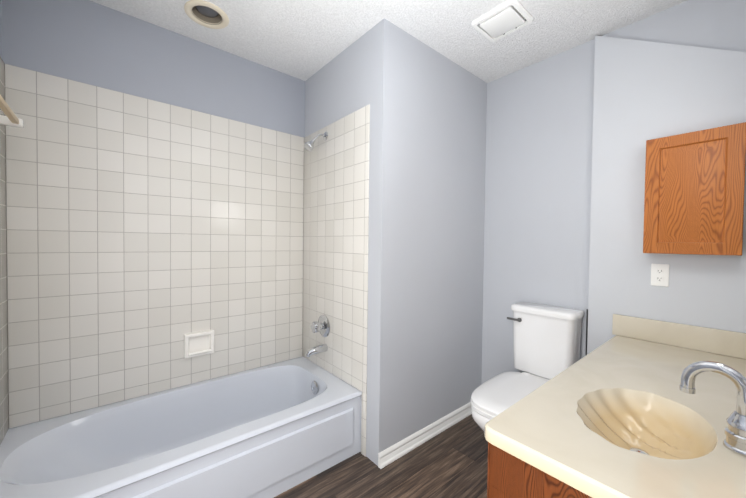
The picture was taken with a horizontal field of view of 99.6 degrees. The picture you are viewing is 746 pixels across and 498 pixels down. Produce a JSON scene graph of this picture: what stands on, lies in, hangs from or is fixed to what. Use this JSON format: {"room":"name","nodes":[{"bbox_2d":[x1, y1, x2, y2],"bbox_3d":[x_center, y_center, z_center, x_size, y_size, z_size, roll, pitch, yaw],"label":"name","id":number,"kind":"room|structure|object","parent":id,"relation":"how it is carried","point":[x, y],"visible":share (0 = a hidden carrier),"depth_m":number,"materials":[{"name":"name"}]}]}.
{"room":"bathroom","nodes":[
{"label":"bathroom","id":0,"kind":"room"},
{"bbox_2d":[0,0,1,57],"bbox_3d":[-0.965,-0.005,0.467,0.150,2.486,2.450,0,2,-40],"label":"wall","id":1,"kind":"structure","parent":0,"point":[0,29],"depth_m":1.42,"materials":[{"name":"paint"}]},
{"bbox_2d":[0,57,8,444],"bbox_3d":[-1.441,0.005,1.154,0.009,1.683,0.787,0,2,-40],"label":"wall tile","id":2,"kind":"structure","parent":1,"relation":"attached to","point":[4,402],"depth_m":1.40,"materials":[{"name":"beige tile"}]},
{"bbox_2d":[0,95,23,127],"bbox_3d":[-1.370,-0.532,1.135,0.082,0.060,0.576,0,2,-40],"label":"towel rail","id":3,"kind":"object","parent":2,"relation":"attached to","point":[10,118],"visible":1,"depth_m":1.30,"materials":[{"name":"white ceramic"}]},
{"bbox_2d":[1,0,304,428],"bbox_3d":[-1.221,-0.037,1.952,1.674,2.486,0.150,0,2,-40],"label":"wall","id":4,"kind":"structure","parent":0,"point":[89,42],"depth_m":1.77,"materials":[{"name":"paint"}]},
{"bbox_2d":[5,64,303,427],"bbox_3d":[-1.113,-0.006,1.940,1.506,1.683,0.009,0,2,-40],"label":"wall tile","id":5,"kind":"structure","parent":4,"relation":"attached to","point":[144,235],"depth_m":1.76,"materials":[{"name":"beige tile"}]},
{"bbox_2d":[184,329,213,358],"bbox_3d":[-1.075,0.590,1.958,0.169,0.149,0.042,0,2,-40],"label":"soap dish","id":6,"kind":"object","parent":5,"relation":"attached to","point":[199,343],"visible":1,"depth_m":1.96,"materials":[{"name":"white ceramic"}]},
{"bbox_2d":[274,414,487,497],"bbox_3d":[0.023,1.261,1.436,2.900,0.060,2.600,0,2,-40],"label":"floor","id":7,"kind":"structure","parent":0,"point":[451,462],"depth_m":1.72,"materials":[{"name":"brown wood"}]},
{"bbox_2d":[0,356,361,497],"bbox_3d":[-0.887,1.030,1.679,1.520,0.370,0.743,0,2,-40],"label":"bathtub","id":8,"kind":"object","parent":7,"relation":"on","point":[272,430],"visible":1,"depth_m":1.59,"materials":[{"name":"ceramic"}]},
{"bbox_2d":[471,302,587,431],"bbox_3d":[0.862,0.797,1.794,0.822,0.872,0.414,0,2,-40],"label":"toilet","id":9,"kind":"object","parent":7,"relation":"on","point":[546,342],"visible":0.56,"depth_m":1.87,"materials":[{"name":"ceramic"}]},
{"bbox_2d":[484,314,745,497],"bbox_3d":[1.001,0.811,1.119,1.397,0.875,0.570,0,2,-40],"label":"bathroom vanity","id":10,"kind":"object","parent":7,"relation":"on","point":[620,414],"visible":1,"depth_m":0.94,"materials":[{"name":"beige stone"}]},
{"bbox_2d":[679,361,745,456],"bbox_3d":[0.890,0.391,0.808,0.089,0.204,0.150,0,2,-40],"label":"faucet","id":11,"kind":"object","parent":10,"relation":"on","point":[734,441],"visible":1,"depth_m":0.78,"materials":[{"name":"silver metal"}]},
{"bbox_2d":[90,0,687,82],"bbox_3d":[0.053,-1.325,1.385,2.900,0.140,2.600,0,2,-40],"label":"ceiling","id":12,"kind":"structure","parent":0,"point":[304,40],"depth_m":1.79,"materials":[{"name":"white paint"}]},
{"bbox_2d":[184,0,228,28],"bbox_3d":[-0.900,-1.317,1.713,0.216,0.110,0.216,0,2,-40],"label":"recessed light","id":13,"kind":"object","parent":12,"relation":"in","point":[206,14],"visible":0.98,"depth_m":1.72,"materials":[{"name":"beige metal"}]},
{"bbox_2d":[471,0,533,41],"bbox_3d":[0.709,-1.243,1.731,0.236,0.021,0.248,0,2,-40],"label":"fan","id":14,"kind":"object","parent":12,"relation":"attached to","point":[507,17],"visible":0.98,"depth_m":1.71,"materials":[{"name":"white plastic"}]},
{"bbox_2d":[305,18,486,465],"bbox_3d":[0.177,-0.033,2.543,1.226,2.486,1.048,0,2,-40],"label":"wall","id":15,"kind":"structure","parent":0,"point":[427,152],"depth_m":1.97,"materials":[{"name":"paint"}]},
{"bbox_2d":[303,104,369,455],"bbox_3d":[-0.285,0.185,2.135,0.009,2.055,0.787,0,2,-40],"label":"shower wall tile","id":16,"kind":"structure","parent":15,"relation":"attached to","point":[336,228],"depth_m":2.04,"materials":[{"name":"beige tile"}]},
{"bbox_2d":[304,132,327,151],"bbox_3d":[-0.387,-0.728,2.119,0.163,0.157,0.066,0,2,-40],"label":"shower head","id":17,"kind":"object","parent":16,"relation":"attached to","point":[309,146],"visible":1,"depth_m":2.10},
{"bbox_2d":[305,344,327,356],"bbox_3d":[-0.386,0.687,2.131,0.158,0.064,0.054,0,2,-40],"label":"tub spout","id":18,"kind":"object","parent":16,"relation":"attached to","point":[321,348],"visible":1,"depth_m":2.12,"materials":[{"name":"silver metal"}]},
{"bbox_2d":[311,315,329,336],"bbox_3d":[-0.374,0.535,2.169,0.090,0.156,0.156,0,2,-40],"label":"tub valve","id":19,"kind":"object","parent":16,"relation":"attached to","point":[322,325],"visible":1,"depth_m":2.16,"materials":[{"name":"silver metal"}]},
{"bbox_2d":[378,402,471,468],"bbox_3d":[0.443,1.183,2.104,1.063,0.078,0.022,0,2,-40],"label":"baseboard","id":20,"kind":"structure","parent":15,"relation":"attached to","point":[392,453],"depth_m":1.99,"materials":[{"name":"white wood"}]},
{"bbox_2d":[481,0,745,383],"bbox_3d":[1.405,-0.005,1.879,0.205,2.486,1.552,0,2,-40],"label":"wall","id":21,"kind":"structure","parent":0,"point":[539,139],"depth_m":1.81,"materials":[{"name":"paint"}]},
{"bbox_2d":[651,264,668,286],"bbox_3d":[1.480,0.135,1.627,0.009,0.114,0.070,0,2,-40],"label":"electrical outlet","id":22,"kind":"object","parent":21,"relation":"attached to","point":[659,274],"visible":1,"depth_m":1.62,"materials":[{"name":"white plastic"}]},
{"bbox_2d":[643,122,745,255],"bbox_3d":[1.515,-0.259,1.500,0.116,0.566,0.326,0,2,-40],"label":"medicine cabinet","id":23,"kind":"object","parent":21,"relation":"attached to","point":[694,192],"visible":1,"depth_m":1.45,"materials":[{"name":"brown wood"}]}
]}

